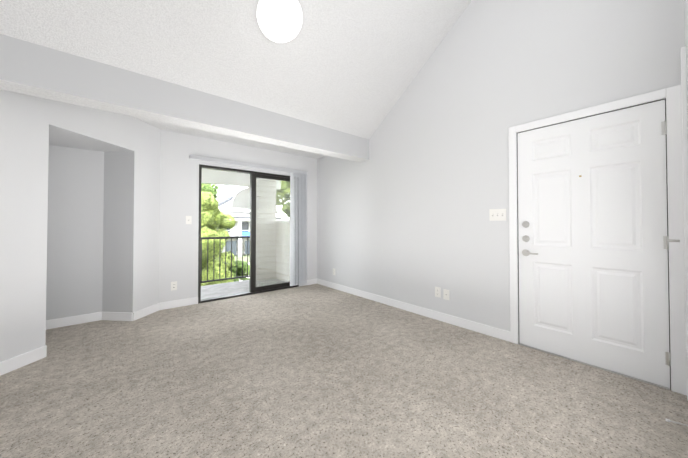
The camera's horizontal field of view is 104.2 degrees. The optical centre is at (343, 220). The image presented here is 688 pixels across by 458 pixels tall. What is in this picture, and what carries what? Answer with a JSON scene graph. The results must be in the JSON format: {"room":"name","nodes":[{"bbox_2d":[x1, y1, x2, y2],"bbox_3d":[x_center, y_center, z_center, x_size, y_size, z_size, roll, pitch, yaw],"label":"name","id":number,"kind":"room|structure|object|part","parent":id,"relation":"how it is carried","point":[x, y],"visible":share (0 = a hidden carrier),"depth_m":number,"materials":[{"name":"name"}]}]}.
{"room":"empty living room","nodes":[
{"label":"empty living room","id":0,"kind":"room"},
{"bbox_2d":[0,89,160,361],"bbox_3d":[-2.597,-1.420,2.270,1.910,5.200,1.910,1,-1,-40],"label":"wall","id":1,"kind":"structure","parent":0,"point":[26,120],"depth_m":2.27,"materials":[{"name":"white paint"}]},
{"bbox_2d":[0,345,46,375],"bbox_3d":[-2.637,1.121,1.613,0.996,0.100,1.024,1,-1,-40],"label":"baseboard","id":2,"kind":"structure","parent":1,"relation":"attached to","point":[18,361],"depth_m":2.16,"materials":[{"name":"white wood"}]},
{"bbox_2d":[46,124,134,319],"bbox_3d":[-2.693,0.173,2.829,0.749,2.030,0.893,1,-1,-40],"label":"wall","id":3,"kind":"structure","parent":0,"point":[90,239],"depth_m":3.14,"materials":[{"name":"white paint"}]},
{"bbox_2d":[132,116,325,158],"bbox_3d":[-1.913,-1.359,3.392,4.800,0.250,1.360,1,-1,-40],"label":"ceiling","id":4,"kind":"structure","parent":0,"point":[191,131],"depth_m":3.99,"materials":[{"name":"white paint"}]},
{"bbox_2d":[0,0,471,138],"bbox_3d":[0.401,-2.510,0.631,4.800,2.441,5.470,1,-1,-40],"label":"ceiling","id":5,"kind":"structure","parent":0,"point":[353,67],"depth_m":2.60,"materials":[{"name":"white paint"}]},
{"bbox_2d":[0,34,368,161],"bbox_3d":[-1.407,-1.240,2.784,4.800,0.564,0.220,1,-1,-40],"label":"ridge beam","id":6,"kind":"structure","parent":5,"relation":"attached to","point":[31,69],"depth_m":2.39,"materials":[{"name":"grey paint"}]},
{"bbox_2d":[257,0,301,42],"bbox_3d":[-0.565,-1.801,2.375,0.400,0.264,0.342,1,-1,-40],"label":"ceiling light","id":7,"kind":"object","parent":5,"relation":"attached to","point":[279,21],"visible":0.96,"depth_m":2.35,"materials":[{"name":"white glass"}]},
{"bbox_2d":[159,130,316,302],"bbox_3d":[-2.300,-1.397,3.858,4.800,5.200,0.150,1,-1,-40],"label":"wall","id":8,"kind":"structure","parent":0,"point":[179,203],"depth_m":3.82,"materials":[{"name":"white paint"}]},
{"bbox_2d":[171,281,176,290],"bbox_3d":[-2.342,0.901,3.686,0.072,0.118,0.009,1,-1,-40],"label":"outlet","id":9,"kind":"object","parent":8,"relation":"attached to","point":[173,285],"visible":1,"depth_m":3.69,"materials":[{"name":"white plastic"}]},
{"bbox_2d":[186,216,191,223],"bbox_3d":[-2.208,-0.007,3.806,0.072,0.118,0.016,1,-1,-40],"label":"light switch","id":10,"kind":"object","parent":8,"relation":"attached to","point":[188,219],"visible":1,"depth_m":3.81,"materials":[{"name":"white plastic"}]},
{"bbox_2d":[202,168,280,189],"bbox_3d":[-2.348,-1.000,4.652,3.150,0.570,1.140,1,-1,-40],"label":"balcony ceiling","id":11,"kind":"structure","parent":8,"relation":"attached to","point":[216,177],"depth_m":5.25,"materials":[{"name":"white paint"}]},
{"bbox_2d":[198,164,298,302],"bbox_3d":[-1.509,0.198,4.469,1.671,2.029,0.107,1,-1,-40],"label":"door","id":12,"kind":"structure","parent":8,"relation":"in","point":[253,287],"depth_m":4.55,"materials":[{"name":"brown metal"}]},
{"bbox_3d":[-1.214,0.197,4.720,0.722,1.837,0.030,1,-1,-40],"label":"panel","id":13,"kind":"part","parent":12,"relation":"part of","materials":[{"name":"clear glass"}]},
{"bbox_2d":[190,155,307,285],"bbox_3d":[-1.434,0.122,4.405,1.951,2.089,0.075,1,-1,-40],"label":"vertical blinds","id":14,"kind":"object","parent":8,"relation":"attached to","point":[295,189],"visible":0.96,"depth_m":4.85,"materials":[{"name":"plastic"}]},
{"bbox_2d":[299,278,316,286],"bbox_3d":[-0.688,1.171,5.057,0.360,0.100,0.014,1,-1,-40],"label":"baseboard","id":15,"kind":"structure","parent":8,"relation":"attached to","point":[311,281],"depth_m":5.09,"materials":[{"name":"white wood"}]},
{"bbox_2d":[0,284,687,457],"bbox_3d":[-0.127,1.226,1.250,4.850,0.120,6.880,1,-1,-40],"label":"floor","id":16,"kind":"structure","parent":0,"point":[314,371],"depth_m":1.82,"materials":[{"name":"carpet"}]},
{"bbox_2d":[317,0,684,330],"bbox_3d":[1.688,-1.413,2.703,0.150,5.200,6.730,1,-1,-40],"label":"wall","id":17,"kind":"structure","parent":0,"point":[403,213],"depth_m":2.93,"materials":[{"name":"white paint"}]},
{"bbox_2d":[316,278,509,341],"bbox_3d":[0.548,1.154,3.904,0.017,0.100,3.368,1,-1,-40],"label":"baseboard","id":18,"kind":"structure","parent":17,"relation":"attached to","point":[495,332],"depth_m":3.30,"materials":[{"name":"white wood"}]},
{"bbox_2d":[435,287,440,297],"bbox_3d":[1.128,0.861,3.218,0.009,0.118,0.072,1,-1,-40],"label":"outlet","id":19,"kind":"object","parent":17,"relation":"attached to","point":[437,291],"visible":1,"depth_m":3.21,"materials":[{"name":"white plastic"}]},
{"bbox_2d":[443,289,448,299],"bbox_3d":[1.199,0.868,3.134,0.008,0.118,0.072,1,-1,-40],"label":"outlet plate","id":20,"kind":"object","parent":17,"relation":"attached to","point":[445,294],"visible":1,"depth_m":3.14,"materials":[{"name":"white plastic"}]},
{"bbox_2d":[489,209,505,220],"bbox_3d":[1.556,-0.058,2.712,0.016,0.118,0.155,1,-1,-40],"label":"light switch","id":21,"kind":"object","parent":17,"relation":"attached to","point":[497,214],"visible":1,"depth_m":2.71,"materials":[{"name":"white plastic"}]},
{"bbox_2d":[517,100,669,387],"bbox_3d":[1.970,0.161,2.224,0.100,2.022,0.916,1,-1,-40],"label":"entry door","id":22,"kind":"structure","parent":17,"relation":"in","point":[592,232],"depth_m":2.15,"materials":[{"name":"white wood"}]},
{"bbox_3d":[1.724,0.170,2.485,0.056,0.331,0.139,1,-1,-40],"label":"handle","id":23,"kind":"part","parent":22,"relation":"part of","materials":[{"name":"grey metal"}]},
{"bbox_2d":[661,121,679,365],"bbox_3d":[2.268,0.154,1.852,0.027,1.710,0.072,1,-1,-40],"label":"door hinges","id":24,"kind":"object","parent":22,"relation":"attached to","point":[666,240],"depth_m":1.87,"materials":[{"name":"grey metal"}]},
{"bbox_2d":[519,343,669,389],"bbox_3d":[1.985,1.176,2.221,0.062,0.007,0.916,1,-1,-40],"label":"threshold","id":25,"kind":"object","parent":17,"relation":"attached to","point":[657,385],"depth_m":2.12,"materials":[{"name":"grey metal"}]},
{"bbox_2d":[508,85,686,395],"bbox_3d":[2.022,0.129,2.265,0.168,2.102,1.064,1,-1,-40],"label":"door frame","id":26,"kind":"structure","parent":17,"relation":"attached to","point":[672,96],"depth_m":1.85,"materials":[{"name":"white wood"}]},
{"bbox_2d":[684,0,687,135],"bbox_3d":[1.438,-1.438,1.011,2.400,5.200,0.120,1,-1,-40],"label":"wall","id":27,"kind":"structure","parent":0,"point":[686,19],"depth_m":1.71,"materials":[{"name":"white paint"}]},
{"bbox_2d":[666,419,687,426],"bbox_3d":[1.833,1.109,1.461,0.099,0.017,0.018,-1,-1,34],"label":"spring door stop","id":28,"kind":"object","parent":27,"relation":"attached to","point":[668,420],"visible":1,"depth_m":1.47,"materials":[{"name":"grey metal"}]},
{"bbox_2d":[681,46,687,399],"bbox_3d":[2.269,0.013,1.773,0.080,2.320,0.020,1,-1,-40],"label":"trim","id":29,"kind":"structure","parent":27,"relation":"attached to","point":[684,129],"depth_m":1.75,"materials":[{"name":"white wood"}]},
{"label":"outside","id":30,"kind":"structure","parent":0,"visible":0},
{"bbox_2d":[221,254,249,264],"bbox_3d":[-28.718,5.537,57.822,150.000,0.300,114.100,1,-1,-40],"label":"ground","id":31,"kind":"structure","parent":30,"point":[240,258],"depth_m":35.70,"materials":[{"name":"beige concrete"}]},
{"bbox_2d":[201,181,289,285],"bbox_3d":[-3.668,-0.475,25.202,28.617,10.797,23.994,1,-1,-40],"label":"trees","id":32,"kind":"object","parent":31,"relation":"on","point":[211,213],"visible":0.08,"depth_m":10.36,"materials":[{"name":"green plant"}]},
{"bbox_2d":[215,196,281,256],"bbox_3d":[-16.910,0.309,42.939,10.535,9.723,11.200,1,-1,-40],"label":"house","id":33,"kind":"structure","parent":31,"relation":"on","point":[241,216],"depth_m":38.82,"materials":[{"name":"grey"}]},
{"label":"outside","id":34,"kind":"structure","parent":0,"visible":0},
{"bbox_2d":[201,279,284,298],"bbox_3d":[-2.348,1.305,4.618,3.150,0.140,1.140,1,-1,-40],"label":"balcony slab","id":35,"kind":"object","parent":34,"point":[218,290],"visible":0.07,"depth_m":4.88,"materials":[{"name":"concrete"}]},
{"bbox_2d":[201,236,249,282],"bbox_3d":[-2.892,0.775,4.811,2.550,0.925,0.040,1,-1,-40],"label":"balcony railing","id":36,"kind":"object","parent":35,"relation":"on","point":[225,238],"visible":0.35,"depth_m":5.26,"materials":[{"name":"black metal"}]},
{"bbox_2d":[256,178,275,280],"bbox_3d":[-1.720,0.051,5.758,0.450,2.400,0.220,1,-1,-40],"label":"column","id":37,"kind":"structure","parent":35,"relation":"on","point":[267,236],"depth_m":5.67,"materials":[{"name":"white paint"}]},
{"bbox_2d":[230,187,249,208],"bbox_3d":[-2.092,-0.478,5.508,0.450,0.450,0.100,1,-1,-40],"label":"bracket","id":38,"kind":"object","parent":37,"relation":"attached to","point":[241,199],"visible":0.74,"depth_m":5.46,"materials":[{"name":"white"}]},
{"bbox_2d":[276,221,289,281],"bbox_3d":[-1.207,0.626,5.579,0.150,1.245,1.140,1,-1,-40],"label":"wall","id":39,"kind":"structure","parent":35,"relation":"on","point":[281,223],"depth_m":5.55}
]}

